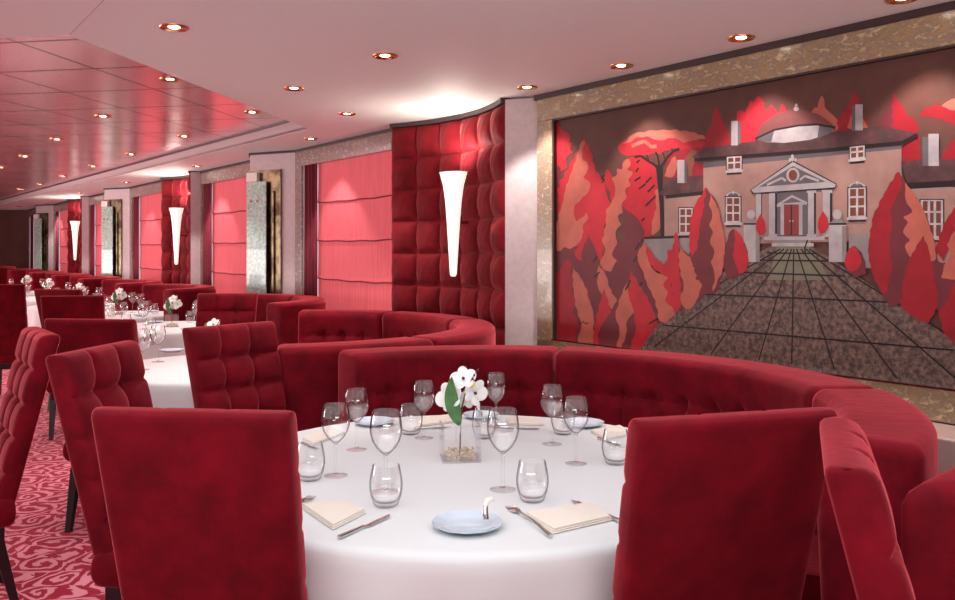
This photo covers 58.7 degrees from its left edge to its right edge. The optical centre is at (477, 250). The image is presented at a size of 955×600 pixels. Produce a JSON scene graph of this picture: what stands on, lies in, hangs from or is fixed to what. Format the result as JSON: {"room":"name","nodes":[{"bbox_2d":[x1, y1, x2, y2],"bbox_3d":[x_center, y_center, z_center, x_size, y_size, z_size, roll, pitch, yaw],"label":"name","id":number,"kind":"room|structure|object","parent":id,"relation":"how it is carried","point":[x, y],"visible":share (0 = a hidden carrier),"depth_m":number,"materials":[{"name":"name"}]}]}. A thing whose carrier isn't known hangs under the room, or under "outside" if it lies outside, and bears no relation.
{"room":"ship interior","nodes":[
{"label":"ship interior","id":0,"kind":"room"},
{"bbox_2d":[0,210,27,268],"bbox_3d":[-11.520,0.200,21.050,0.860,2.400,0.100,0,0,0],"label":"wall","id":1,"kind":"structure","parent":0,"point":[13,223],"depth_m":21.00,"materials":[{"name":"brown wood"}]},
{"bbox_2d":[0,369,104,599],"bbox_3d":[-8.500,1.450,11.000,27.000,0.100,30.000,0,0,0],"label":"floor","id":2,"kind":"structure","parent":0,"point":[47,562],"depth_m":4.17,"materials":[{"name":"carpet"}]},
{"bbox_2d":[0,266,15,283],"bbox_3d":[-10.987,0.885,19.474,0.737,1.030,1.654,0,0,-29],"label":"booth","id":3,"kind":"object","parent":2,"relation":"on","point":[3,269],"visible":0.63,"depth_m":19.00,"materials":[{"name":"fabric"}]},
{"bbox_2d":[0,284,27,394],"bbox_3d":[-4.424,0.854,8.037,0.447,1.091,0.627,0,0,-10],"label":"dining chair","id":4,"kind":"object","parent":2,"relation":"on","point":[13,304],"visible":0.7,"depth_m":7.83,"materials":[{"name":"fabric"}]},
{"bbox_2d":[7,269,41,283],"bbox_3d":[-9.023,0.885,16.822,0.737,1.030,1.654,0,0,-29],"label":"booth","id":5,"kind":"object","parent":2,"relation":"on","point":[15,276],"visible":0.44,"depth_m":16.10,"materials":[{"name":"fabric"}]},
{"bbox_2d":[0,326,59,599],"bbox_3d":[-2.026,0.865,3.343,0.627,1.070,0.462,0,0,-36],"label":"dining chair","id":6,"kind":"object","parent":2,"relation":"on","point":[28,377],"visible":0.99,"depth_m":3.29,"materials":[{"name":"fabric"}]},
{"bbox_2d":[36,205,52,270],"bbox_3d":[-9.286,0.206,18.701,0.710,2.388,0.720,0,0,-37],"label":"trim","id":7,"kind":"structure","parent":2,"relation":"on","point":[39,209],"depth_m":18.43,"materials":[{"name":"paint"}]},
{"bbox_2d":[34,213,47,270],"bbox_3d":[-9.511,0.168,18.508,0.412,1.965,0.073,0,0,27],"label":"glass panel","id":8,"kind":"object","parent":7,"relation":"attached to","point":[40,219],"visible":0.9,"depth_m":18.50,"materials":[{"name":"grey glass"}]},
{"bbox_2d":[26,271,65,290],"bbox_3d":[-7.654,0.885,14.974,0.737,1.030,1.654,0,0,-29],"label":"booth","id":9,"kind":"object","parent":2,"relation":"on","point":[35,276],"visible":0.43,"depth_m":14.25,"materials":[{"name":"fabric"}]},
{"bbox_2d":[34,289,82,411],"bbox_3d":[-3.518,0.865,7.524,0.442,1.070,0.627,0,0,13],"label":"dining chair","id":10,"kind":"object","parent":2,"relation":"on","point":[38,293],"visible":0.15,"depth_m":7.24,"materials":[{"name":"fabric"}]},
{"bbox_2d":[46,273,91,288],"bbox_3d":[-6.493,0.885,13.407,0.737,1.030,1.654,0,0,-29],"label":"booth","id":11,"kind":"object","parent":2,"relation":"on","point":[61,280],"visible":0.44,"depth_m":12.71,"materials":[{"name":"fabric"}]},
{"bbox_2d":[40,295,104,440],"bbox_3d":[-3.022,0.865,6.478,0.428,1.070,0.627,0,0,-14],"label":"dining chair","id":12,"kind":"object","parent":2,"relation":"on","point":[86,306],"visible":0.18,"depth_m":6.20,"materials":[{"name":"fabric"}]},
{"bbox_2d":[67,196,88,272],"bbox_3d":[-7.471,0.201,16.231,0.456,2.398,1.214,0,0,-37],"label":"wall panel","id":13,"kind":"object","parent":2,"relation":"on","point":[74,206],"visible":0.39,"depth_m":16.46,"materials":[{"name":"fabric"}]},
{"bbox_2d":[67,199,81,272],"bbox_3d":[-7.575,0.018,16.154,0.195,1.965,1.210,0,0,-37],"label":"cushion","id":14,"kind":"object","parent":13,"relation":"on","point":[74,206],"depth_m":16.48,"materials":[{"name":"fabric"}]},
{"bbox_2d":[70,221,80,259],"bbox_3d":[-7.615,-0.185,16.089,0.212,0.740,0.214,0,0,10],"label":"wall sconce","id":15,"kind":"object","parent":13,"relation":"attached to","point":[74,224],"visible":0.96,"depth_m":16.04,"materials":[{"name":"white glass"}]},
{"bbox_2d":[82,197,88,273],"bbox_3d":[-7.035,0.206,15.781,0.570,2.388,0.028,0,0,-37],"label":"trim","id":16,"kind":"structure","parent":13,"relation":"attached to","point":[85,200],"depth_m":15.65,"materials":[{"name":"paint"}]},
{"bbox_2d":[44,318,138,532],"bbox_3d":[-1.837,0.865,4.375,0.448,1.070,0.627,0,0,6],"label":"dining chair","id":17,"kind":"object","parent":2,"relation":"on","point":[75,334],"visible":0.15,"depth_m":4.08,"materials":[{"name":"fabric"}]},
{"bbox_2d":[70,276,121,295],"bbox_3d":[-5.391,0.885,11.921,0.737,1.030,1.654,0,0,-29],"label":"booth","id":18,"kind":"object","parent":2,"relation":"on","point":[93,284],"visible":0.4,"depth_m":11.27,"materials":[{"name":"fabric"}]},
{"bbox_2d":[46,340,152,599],"bbox_3d":[-1.026,0.865,2.859,0.627,1.070,0.464,0,0,7],"label":"dining chair","id":19,"kind":"object","parent":2,"relation":"on","point":[84,380],"visible":0.44,"depth_m":2.67,"materials":[{"name":"fabric"}]},
{"bbox_2d":[104,189,129,278],"bbox_3d":[-5.613,0.206,13.744,0.710,2.388,0.720,0,0,-37],"label":"trim","id":20,"kind":"structure","parent":2,"relation":"on","point":[124,194],"depth_m":13.46,"materials":[{"name":"paint"}]},
{"bbox_2d":[101,199,121,277],"bbox_3d":[-5.838,0.168,13.550,0.412,1.965,0.073,0,0,27],"label":"glass panel","id":21,"kind":"object","parent":20,"relation":"attached to","point":[111,209],"visible":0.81,"depth_m":13.54,"materials":[{"name":"grey glass"}]},
{"bbox_2d":[102,279,162,310],"bbox_3d":[-4.231,0.885,10.354,0.737,1.030,1.654,0,0,-29],"label":"booth","id":22,"kind":"object","parent":2,"relation":"on","point":[131,287],"visible":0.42,"depth_m":9.71,"materials":[{"name":"fabric"}]},
{"bbox_2d":[142,284,215,320],"bbox_3d":[-3.129,0.885,8.867,0.737,1.030,1.654,0,0,-29],"label":"booth","id":23,"kind":"object","parent":2,"relation":"on","point":[159,294],"visible":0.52,"depth_m":8.30,"materials":[{"name":"fabric"}]},
{"bbox_2d":[160,171,199,283],"bbox_3d":[-3.799,0.201,11.273,0.456,2.398,1.214,0,0,-37],"label":"wall panel","id":24,"kind":"object","parent":2,"relation":"on","point":[175,191],"visible":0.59,"depth_m":11.42,"materials":[{"name":"fabric"}]},
{"bbox_2d":[169,208,186,264],"bbox_3d":[-3.942,-0.185,11.131,0.212,0.740,0.214,0,0,10],"label":"wall sconce","id":25,"kind":"object","parent":24,"relation":"attached to","point":[176,213],"visible":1,"depth_m":11.08,"materials":[{"name":"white glass"}]},
{"bbox_2d":[191,172,199,283],"bbox_3d":[-3.362,0.206,10.824,0.570,2.388,0.028,0,0,-37],"label":"trim","id":26,"kind":"structure","parent":24,"relation":"attached to","point":[195,176],"depth_m":10.69,"materials":[{"name":"paint"}]},
{"bbox_2d":[91,406,307,599],"bbox_3d":[-0.559,0.865,2.042,0.428,1.070,0.627,0,0,6],"label":"dining chair","id":27,"kind":"object","parent":2,"relation":"on","point":[202,503],"visible":1,"depth_m":1.77,"materials":[{"name":"fabric"}]},
{"bbox_2d":[196,293,257,326],"bbox_3d":[-1.923,0.865,6.269,0.456,1.070,0.627,0,0,0],"label":"dining chair","id":28,"kind":"object","parent":2,"relation":"on","point":[231,308],"visible":0.29,"depth_m":6.49,"materials":[{"name":"fabric"}]},
{"bbox_2d":[182,321,285,409],"bbox_3d":[-0.885,0.865,3.618,0.627,1.070,0.456,0,0,38],"label":"dining chair","id":29,"kind":"object","parent":2,"relation":"on","point":[231,366],"visible":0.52,"depth_m":3.72,"materials":[{"name":"fabric"}]},
{"bbox_2d":[250,152,294,293],"bbox_3d":[-1.940,0.206,8.786,0.710,2.388,0.720,0,0,-37],"label":"trim","id":30,"kind":"structure","parent":2,"relation":"on","point":[284,161],"depth_m":8.51,"materials":[{"name":"paint"}]},
{"bbox_2d":[246,169,281,293],"bbox_3d":[-2.165,0.168,8.593,0.412,1.965,0.073,0,0,27],"label":"glass panel","id":31,"kind":"object","parent":30,"relation":"attached to","point":[264,187],"visible":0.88,"depth_m":8.58,"materials":[{"name":"grey glass"}]},
{"bbox_2d":[256,293,325,345],"bbox_3d":[-1.868,0.910,7.688,0.862,0.980,1.928,0,0,-35],"label":"booth","id":32,"kind":"object","parent":2,"relation":"on","point":[283,310],"visible":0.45,"depth_m":6.85,"materials":[{"name":"fabric"}]},
{"bbox_2d":[277,309,495,430],"bbox_3d":[-0.538,0.925,5.321,1.276,0.950,2.648,0,0,-10],"label":"booth","id":33,"kind":"object","parent":2,"relation":"on","point":[309,366],"visible":0.38,"depth_m":4.45,"materials":[{"name":"fabric"}]},
{"bbox_2d":[338,345,937,599],"bbox_3d":[0.568,0.925,3.267,1.186,0.950,2.543,0,0,-43],"label":"booth","id":34,"kind":"object","parent":2,"relation":"on","point":[620,386],"visible":0.44,"depth_m":3.61,"materials":[{"name":"fabric"}]},
{"bbox_2d":[613,407,836,599],"bbox_3d":[0.446,0.865,1.990,0.457,1.070,0.627,0,0,-16],"label":"dining chair","id":35,"kind":"object","parent":2,"relation":"on","point":[714,506],"visible":0.98,"depth_m":1.72,"materials":[{"name":"fabric"}]},
{"bbox_2d":[819,417,915,599],"bbox_3d":[0.900,0.865,1.388,0.627,1.070,0.428,0,0,21],"label":"dining chair","id":36,"kind":"object","parent":2,"relation":"on","point":[860,502],"visible":1,"depth_m":1.29,"materials":[{"name":"fabric"}]},
{"bbox_2d":[901,466,954,599],"bbox_3d":[1.371,0.935,1.948,1.032,0.930,0.516,0,0,0],"label":"chair","id":37,"kind":"object","parent":2,"relation":"on","point":[927,510],"visible":1,"depth_m":1.70,"materials":[{"name":"fabric"}]},
{"bbox_2d":[932,421,954,473],"bbox_3d":[1.628,1.050,3.576,0.300,0.700,4.500,0,0,-37],"label":"wall ledge","id":38,"kind":"object","parent":2,"relation":"on","point":[945,431],"visible":0.02,"depth_m":3.18,"materials":[{"name":"brown"}]},
{"bbox_3d":[-0.020,1.029,2.600,1.540,0.742,1.540,0,0,0],"label":"round table","id":39,"kind":"object","parent":2,"relation":"on","visible":0},
{"bbox_2d":[298,415,627,599],"bbox_3d":[-0.020,0.775,2.600,1.620,0.250,1.611,0,0,0],"label":"tablecloth","id":40,"kind":"object","parent":39,"relation":"on","point":[402,556],"visible":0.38,"depth_m":2.15,"materials":[{"name":"white fabric"}]},
{"bbox_2d":[302,428,344,444],"bbox_3d":[-0.540,0.645,2.953,0.088,0.008,0.236,0,0,22],"label":"folded napkin","id":41,"kind":"object","parent":40,"relation":"on","point":[318,437],"visible":0.98,"depth_m":2.94,"materials":[{"name":"beige fabric"}]},
{"bbox_2d":[302,500,365,529],"bbox_3d":[-0.342,0.642,2.090,0.119,0.012,0.208,0,0,-33],"label":"folded napkin","id":42,"kind":"object","parent":40,"relation":"on","point":[334,514],"visible":0.86,"depth_m":2.08,"materials":[{"name":"beige fabric"}]},
{"bbox_2d":[321,404,349,472],"bbox_3d":[-0.409,0.546,2.450,0.083,0.206,0.083,0,0,-43],"label":"wine glass","id":43,"kind":"object","parent":40,"relation":"on","point":[347,404],"visible":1,"depth_m":2.45,"materials":[{"name":"clear glass"}]},
{"bbox_2d":[321,404,349,443],"bbox_3d":[-0.409,0.501,2.450,0.083,0.114,0.083,0,0,-43],"label":"bowl","id":44,"kind":"object","parent":43,"relation":"on","point":[347,404],"depth_m":2.45,"materials":[{"name":"clear glass"}]},
{"bbox_2d":[337,514,389,538],"bbox_3d":[-0.260,0.643,1.994,0.015,0.011,0.199,0,0,30],"label":"knife","id":45,"kind":"object","parent":40,"relation":"on","point":[342,535],"visible":1,"depth_m":1.97,"materials":[{"name":"silver metal"}]},
{"bbox_2d":[354,416,393,426],"bbox_3d":[-0.387,0.641,3.175,0.153,0.016,0.153,0,0,0],"label":"bread plate","id":46,"kind":"object","parent":40,"relation":"on","point":[376,421],"visible":1,"depth_m":3.20,"materials":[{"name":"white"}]},
{"bbox_2d":[369,410,401,488],"bbox_3d":[-0.246,0.540,2.288,0.089,0.218,0.089,0,0,0],"label":"wine glass","id":47,"kind":"object","parent":40,"relation":"on","point":[372,410],"visible":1,"depth_m":2.29,"materials":[{"name":"clear glass"}]},
{"bbox_2d":[369,410,401,453],"bbox_3d":[-0.246,0.491,2.288,0.089,0.122,0.089,0,0,0],"label":"bowl","id":48,"kind":"object","parent":47,"relation":"on","point":[372,410],"depth_m":2.28,"materials":[{"name":"clear glass"}]},
{"bbox_2d":[369,464,402,508],"bbox_3d":[-0.233,0.597,2.162,0.085,0.104,0.085,0,0,0],"label":"water glass","id":49,"kind":"object","parent":40,"relation":"on","point":[399,464],"visible":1,"depth_m":2.15,"materials":[{"name":"clear glass"}]},
{"bbox_2d":[416,414,453,425],"bbox_3d":[-0.160,0.645,3.234,0.202,0.008,0.126,0,0,-28],"label":"folded napkin","id":50,"kind":"object","parent":40,"relation":"on","point":[438,419],"visible":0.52,"depth_m":3.20,"materials":[{"name":"beige fabric"}]},
{"bbox_2d":[432,510,502,534],"bbox_3d":[-0.023,0.641,1.991,0.169,0.016,0.169,0,0,0],"label":"bread plate","id":51,"kind":"object","parent":40,"relation":"on","point":[465,522],"visible":0.98,"depth_m":2.01,"materials":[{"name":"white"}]},
{"bbox_2d":[482,496,494,519],"bbox_3d":[0.024,0.610,2.010,0.020,0.050,0.040,0,0,33],"label":"spreader","id":52,"kind":"object","parent":51,"relation":"on","point":[485,515],"visible":1,"depth_m":2.00,"materials":[{"name":"silver metal"}]},
{"bbox_2d":[463,410,498,419],"bbox_3d":[0.014,0.641,3.299,0.142,0.016,0.142,0,0,0],"label":"bread plate","id":53,"kind":"object","parent":40,"relation":"on","point":[485,413],"visible":0.91,"depth_m":3.32,"materials":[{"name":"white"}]},
{"bbox_2d":[487,409,518,486],"bbox_3d":[0.069,0.540,2.307,0.089,0.218,0.089,0,0,-10],"label":"wine glass","id":54,"kind":"object","parent":40,"relation":"on","point":[489,409],"visible":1,"depth_m":2.30,"materials":[{"name":"clear glass"}]},
{"bbox_2d":[487,409,518,451],"bbox_3d":[0.069,0.491,2.307,0.089,0.122,0.089,0,0,-11],"label":"bowl","id":55,"kind":"object","parent":54,"relation":"on","point":[489,409],"depth_m":2.30,"materials":[{"name":"clear glass"}]},
{"bbox_2d":[506,417,544,424],"bbox_3d":[0.180,0.645,3.213,0.140,0.008,0.130,0,0,0],"label":"folded napkin","id":56,"kind":"object","parent":40,"relation":"on","point":[510,420],"visible":1,"depth_m":3.18,"materials":[{"name":"beige fabric"}]},
{"bbox_2d":[505,505,552,537],"bbox_3d":[0.123,0.641,2.032,0.025,0.014,0.250,0,0,-20],"label":"fork","id":57,"kind":"object","parent":40,"relation":"on","point":[516,509],"visible":1,"depth_m":2.02,"materials":[{"name":"silver metal"}]},
{"bbox_2d":[516,460,548,503],"bbox_3d":[0.142,0.597,2.206,0.085,0.104,0.085,0,0,0],"label":"water glass","id":58,"kind":"object","parent":40,"relation":"on","point":[519,460],"visible":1,"depth_m":2.20,"materials":[{"name":"clear glass"}]},
{"bbox_2d":[540,384,563,440],"bbox_3d":[0.250,0.550,2.848,0.080,0.197,0.080,0,0,-21],"label":"wine glass","id":59,"kind":"object","parent":40,"relation":"on","point":[543,384],"visible":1,"depth_m":2.85,"materials":[{"name":"clear glass"}]},
{"bbox_2d":[540,384,563,416],"bbox_3d":[0.250,0.507,2.848,0.080,0.110,0.080,0,0,-21],"label":"bowl","id":60,"kind":"object","parent":59,"relation":"on","point":[543,384],"depth_m":2.84,"materials":[{"name":"clear glass"}]},
{"bbox_2d":[523,502,612,533],"bbox_3d":[0.232,0.642,2.052,0.204,0.012,0.145,0,0,-26],"label":"folded napkin","id":61,"kind":"object","parent":40,"relation":"on","point":[555,520],"visible":0.96,"depth_m":2.03,"materials":[{"name":"beige fabric"}]},
{"bbox_2d":[562,417,603,427],"bbox_3d":[0.391,0.641,3.148,0.159,0.016,0.159,0,0,0],"label":"bread plate","id":62,"kind":"object","parent":40,"relation":"on","point":[580,422],"visible":0.98,"depth_m":3.17,"materials":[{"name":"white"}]},
{"bbox_2d":[590,425,627,439],"bbox_3d":[0.482,0.645,3.015,0.202,0.008,0.138,0,0,-35],"label":"folded napkin","id":63,"kind":"object","parent":40,"relation":"on","point":[617,431],"visible":0.8,"depth_m":3.01,"materials":[{"name":"beige fabric"}]},
{"bbox_3d":[-0.055,0.594,2.650,0.118,0.110,0.118,0,0,-8],"label":"glass vase","id":64,"kind":"object","parent":40,"relation":"on","visible":0},
{"bbox_2d":[443,446,475,458],"bbox_3d":[-0.055,0.629,2.650,0.101,0.025,0.099,0,0,-8],"label":"gravel","id":65,"kind":"object","parent":64,"relation":"in","point":[468,452],"visible":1,"depth_m":2.63,"materials":[{"name":"beige gravel"}]},
{"bbox_2d":[435,366,487,453],"bbox_3d":[-0.049,0.499,2.647,0.166,0.271,0.054,0,0,-2],"label":"orchid","id":66,"kind":"object","parent":64,"relation":"in","point":[450,397],"visible":1,"depth_m":2.65,"materials":[{"name":"white plant"}]},
{"bbox_3d":[-1.450,1.029,4.790,1.220,0.742,1.220,0,0,0],"label":"round table","id":67,"kind":"object","parent":2,"relation":"on","visible":0},
{"bbox_2d":[143,355,193,407],"bbox_3d":[-1.452,0.775,4.800,1.315,0.250,1.309,0,0,0],"label":"tablecloth","id":68,"kind":"object","parent":67,"relation":"on","point":[168,380],"visible":0.12,"depth_m":4.22,"materials":[{"name":"white fabric"}]},
{"bbox_2d":[159,348,184,352],"bbox_3d":[-1.956,0.641,5.443,0.163,0.016,0.163,0,0,0],"label":"bread plate","id":69,"kind":"object","parent":68,"relation":"on","point":[166,350],"visible":0.98,"depth_m":5.47,"materials":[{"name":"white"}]},
{"bbox_3d":[-2.620,1.029,7.280,1.160,0.742,1.160,0,0,0],"label":"round table","id":70,"kind":"object","parent":2,"relation":"on","visible":0},
{"bbox_2d":[137,321,195,359],"bbox_3d":[-2.631,0.775,7.280,1.249,0.250,1.252,0,0,0],"label":"tablecloth","id":71,"kind":"object","parent":70,"relation":"on","point":[174,337],"visible":0.25,"depth_m":6.71,"materials":[{"name":"white fabric"}]},
{"bbox_3d":[-2.600,0.597,7.230,0.112,0.105,0.112,0,0,-20],"label":"glass vase","id":72,"kind":"object","parent":71,"relation":"on","visible":0},
{"bbox_2d":[163,295,181,314],"bbox_3d":[-2.595,0.506,7.227,0.158,0.257,0.052,0,0,-6],"label":"orchid","id":73,"kind":"object","parent":72,"relation":"in","point":[168,306],"visible":1,"depth_m":7.23,"materials":[{"name":"white plant"}]},
{"bbox_3d":[-3.660,1.029,8.660,1.060,0.742,1.060,0,0,0],"label":"round table","id":74,"kind":"object","parent":2,"relation":"on","visible":0},
{"bbox_2d":[105,311,163,322],"bbox_3d":[-3.671,0.775,8.658,1.152,0.250,1.153,0,0,0],"label":"tablecloth","id":75,"kind":"object","parent":74,"relation":"on","point":[159,315],"visible":0.21,"depth_m":8.50,"materials":[{"name":"white fabric"}]},
{"bbox_3d":[-3.640,0.597,8.610,0.112,0.105,0.112,0,0,-40],"label":"glass vase","id":76,"kind":"object","parent":75,"relation":"on","visible":0},
{"bbox_2d":[111,288,126,308],"bbox_3d":[-3.635,0.506,8.608,0.158,0.257,0.052,0,0,-12],"label":"orchid","id":77,"kind":"object","parent":76,"relation":"in","point":[115,297],"visible":1,"depth_m":8.61,"materials":[{"name":"white plant"}]},
{"bbox_3d":[-4.720,1.029,10.050,1.040,0.742,1.040,0,0,0],"label":"round table","id":78,"kind":"object","parent":2,"relation":"on","visible":0},
{"bbox_2d":[27,303,114,327],"bbox_3d":[-4.723,0.775,10.058,1.132,0.250,1.127,0,0,0],"label":"tablecloth","id":79,"kind":"object","parent":78,"relation":"on","point":[32,311],"visible":0.18,"depth_m":9.63,"materials":[{"name":"white fabric"}]},
{"bbox_2d":[0,35,286,199],"bbox_3d":[-10.000,-1.132,12.750,20.000,0.050,19.500,0,0,0],"label":"ceiling","id":80,"kind":"structure","parent":0,"point":[51,86],"depth_m":6.87,"materials":[{"name":"white paint"}]},
{"bbox_2d":[390,98,508,344],"bbox_3d":[-0.087,0.201,6.263,0.457,2.398,1.443,0,0,-37],"label":"wall panel","id":81,"kind":"object","parent":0,"point":[472,142],"visible":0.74,"depth_m":6.28,"materials":[{"name":"fabric"}]},
{"bbox_2d":[439,171,468,276],"bbox_3d":[-0.171,-0.185,6.041,0.212,0.740,0.214,0,0,10],"label":"wall sconce","id":82,"kind":"object","parent":81,"relation":"attached to","point":[453,182],"visible":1,"depth_m":5.99,"materials":[{"name":"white glass"}]},
{"bbox_2d":[505,98,536,344],"bbox_3d":[0.469,0.206,5.653,0.570,2.388,0.198,0,0,-37],"label":"pillar","id":83,"kind":"structure","parent":81,"relation":"attached to","point":[520,114],"depth_m":5.52,"materials":[{"name":"paint"}]},
{"bbox_2d":[0,0,953,209],"bbox_3d":[-8.500,-1.010,12.500,27.000,0.020,27.000,0,0,0],"label":"ceiling","id":84,"kind":"structure","parent":0,"point":[455,57],"depth_m":4.05,"materials":[{"name":"white paint"}]},
{"bbox_2d":[0,121,305,204],"bbox_3d":[-9.446,-1.049,12.374,16.169,0.092,16.912,0,0,0],"label":"trim","id":85,"kind":"structure","parent":84,"relation":"attached to","point":[286,127],"depth_m":9.39,"materials":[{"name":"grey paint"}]},
{"bbox_2d":[159,23,188,31],"bbox_3d":[-1.358,-0.996,3.803,0.130,0.009,0.130,0,0,0],"label":"recessed light","id":86,"kind":"object","parent":84,"relation":"in","point":[170,27],"visible":1,"depth_m":3.80,"materials":[{"name":"gold metal"}]},
{"bbox_2d":[249,150,294,156],"bbox_3d":[-1.958,-0.987,8.782,0.705,0.022,0.735,0,0,-37],"label":"trim","id":87,"kind":"structure","parent":84,"relation":"attached to","point":[288,151],"depth_m":8.57,"materials":[{"name":"black metal"}]},
{"bbox_2d":[372,53,397,59],"bbox_3d":[-0.474,-0.996,4.359,0.130,0.009,0.130,0,0,0],"label":"recessed light","id":88,"kind":"object","parent":84,"relation":"in","point":[382,56],"visible":1,"depth_m":4.36,"materials":[{"name":"gold metal"}]},
{"bbox_2d":[609,63,632,69],"bbox_3d":[0.776,-0.996,4.595,0.130,0.009,0.130,0,0,0],"label":"recessed light","id":89,"kind":"object","parent":84,"relation":"in","point":[619,66],"visible":1,"depth_m":4.59,"materials":[{"name":"gold metal"}]},
{"bbox_2d":[727,34,755,42],"bbox_3d":[1.237,-0.996,3.991,0.130,0.009,0.130,0,0,0],"label":"recessed light","id":90,"kind":"object","parent":84,"relation":"in","point":[748,37],"visible":1,"depth_m":3.99,"materials":[{"name":"gold metal"}]},
{"bbox_2d":[884,0,916,4],"bbox_3d":[1.681,-0.996,3.366,0.130,0.009,0.130,0,0,0],"label":"recessed light","id":91,"kind":"object","parent":84,"relation":"in","point":[892,2],"visible":1,"depth_m":3.40,"materials":[{"name":"gold metal"}]},
{"bbox_3d":[2.098,0.200,3.576,3.417,2.400,4.395,0,0,0],"label":"wall","id":92,"kind":"structure","parent":0,"visible":0},
{"bbox_2d":[534,0,954,100],"bbox_3d":[1.905,-0.982,3.427,0.038,0.034,5.130,0,0,-37],"label":"trim","id":93,"kind":"structure","parent":92,"relation":"attached to","point":[946,6],"depth_m":4.08,"materials":[{"name":"black"}]},
{"bbox_2d":[537,9,954,423],"bbox_3d":[1.732,-0.132,3.654,0.040,1.664,4.500,0,0,-37],"label":"mural","id":94,"kind":"object","parent":92,"relation":"attached to","point":[793,205],"visible":0.98,"depth_m":4.10,"materials":[{"name":"paint"}]},
{"bbox_3d":[-5.380,0.200,14.127,18.535,2.400,24.968,0,0,0],"label":"wall","id":95,"kind":"structure","parent":0,"visible":0},
{"bbox_2d":[28,208,35,268],"bbox_3d":[-10.140,0.201,20.063,0.462,2.399,2.475,0,0,-37],"label":"window","id":96,"kind":"structure","parent":95,"relation":"in","point":[31,212],"depth_m":20.81,"materials":[{"name":"stone"}]},
{"bbox_2d":[30,216,33,268],"bbox_3d":[-10.792,0.105,20.596,0.031,1.890,0.358,0,0,-37],"label":"curtain","id":97,"kind":"object","parent":96,"relation":"hanging from","point":[31,217],"visible":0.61,"depth_m":20.61,"materials":[{"name":"red fabric"}]},
{"bbox_2d":[53,201,67,270],"bbox_3d":[-8.362,0.201,17.663,0.462,2.399,2.048,0,0,-37],"label":"window","id":98,"kind":"structure","parent":95,"relation":"in","point":[62,206],"depth_m":18.25,"materials":[{"name":"stone"}]},
{"bbox_2d":[55,211,58,270],"bbox_3d":[-8.953,0.105,18.113,0.031,1.890,0.278,0,0,-37],"label":"curtain","id":99,"kind":"object","parent":98,"relation":"hanging from","point":[57,213],"visible":0.62,"depth_m":18.07,"materials":[{"name":"red fabric"}]},
{"bbox_2d":[60,210,67,272],"bbox_3d":[-8.383,0.064,17.399,0.020,1.798,1.649,0,0,-37],"label":"blind","id":100,"kind":"object","parent":98,"relation":"attached to","point":[63,214],"visible":0.28,"depth_m":17.76,"materials":[{"name":"fabric"}]},
{"bbox_2d":[89,193,103,275],"bbox_3d":[-6.356,0.201,14.956,0.462,2.399,2.103,0,0,-37],"label":"window","id":101,"kind":"structure","parent":95,"relation":"in","point":[96,199],"depth_m":15.60,"materials":[{"name":"stone"}]},
{"bbox_2d":[90,205,94,275],"bbox_3d":[-7.024,0.105,15.510,0.031,1.890,0.298,0,0,-37],"label":"curtain","id":102,"kind":"object","parent":101,"relation":"hanging from","point":[92,207],"visible":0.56,"depth_m":15.46,"materials":[{"name":"red fabric"}]},
{"bbox_2d":[95,204,101,275],"bbox_3d":[-6.410,0.064,14.736,0.020,1.798,1.816,0,0,-37],"label":"blind","id":103,"kind":"object","parent":101,"relation":"attached to","point":[98,243],"visible":0.13,"depth_m":15.27,"materials":[{"name":"fabric"}]},
{"bbox_2d":[129,180,161,278],"bbox_3d":[-4.689,0.201,12.706,0.462,2.399,2.048,0,0,-37],"label":"window","id":104,"kind":"structure","parent":95,"relation":"in","point":[151,188],"depth_m":13.25,"materials":[{"name":"stone"}]},
{"bbox_2d":[133,197,138,278],"bbox_3d":[-5.279,0.105,13.156,0.031,1.890,0.278,0,0,-37],"label":"curtain","id":105,"kind":"object","parent":104,"relation":"hanging from","point":[135,199],"visible":0.61,"depth_m":13.13,"materials":[{"name":"red fabric"}]},
{"bbox_2d":[139,193,161,280],"bbox_3d":[-4.710,0.064,12.441,0.020,1.798,1.649,0,0,-37],"label":"blind","id":106,"kind":"object","parent":104,"relation":"attached to","point":[150,205],"visible":0.38,"depth_m":12.65,"materials":[{"name":"fabric"}]},
{"bbox_2d":[200,160,249,285],"bbox_3d":[-2.683,0.201,9.998,0.462,2.399,2.103,0,0,-37],"label":"window","id":107,"kind":"structure","parent":95,"relation":"in","point":[234,171],"depth_m":10.32,"materials":[{"name":"stone"}]},
{"bbox_2d":[203,183,211,284],"bbox_3d":[-3.351,0.105,10.552,0.031,1.890,0.298,0,0,-37],"label":"curtain","id":108,"kind":"object","parent":107,"relation":"hanging from","point":[207,188],"visible":0.62,"depth_m":10.56,"materials":[{"name":"red fabric"}]},
{"bbox_2d":[212,178,246,292],"bbox_3d":[-2.737,0.064,9.779,0.020,1.798,1.816,0,0,-37],"label":"blind","id":109,"kind":"object","parent":107,"relation":"attached to","point":[229,205],"visible":0.55,"depth_m":10.02,"materials":[{"name":"fabric"}]},
{"bbox_2d":[295,128,391,295],"bbox_3d":[-1.016,0.201,7.748,0.462,2.399,2.048,0,0,-37],"label":"window","id":110,"kind":"structure","parent":95,"relation":"in","point":[376,142],"depth_m":8.10,"materials":[{"name":"stone"}]},
{"bbox_2d":[304,164,316,295],"bbox_3d":[-1.607,0.105,8.198,0.031,1.890,0.278,0,0,-37],"label":"curtain","id":111,"kind":"object","parent":110,"relation":"hanging from","point":[310,171],"visible":0.62,"depth_m":8.20,"materials":[{"name":"red fabric"}]},
{"bbox_2d":[317,151,391,310],"bbox_3d":[-1.037,0.064,7.484,0.020,1.798,1.649,0,0,-37],"label":"blind","id":112,"kind":"object","parent":110,"relation":"attached to","point":[355,194],"visible":0.59,"depth_m":7.53,"materials":[{"name":"fabric"}]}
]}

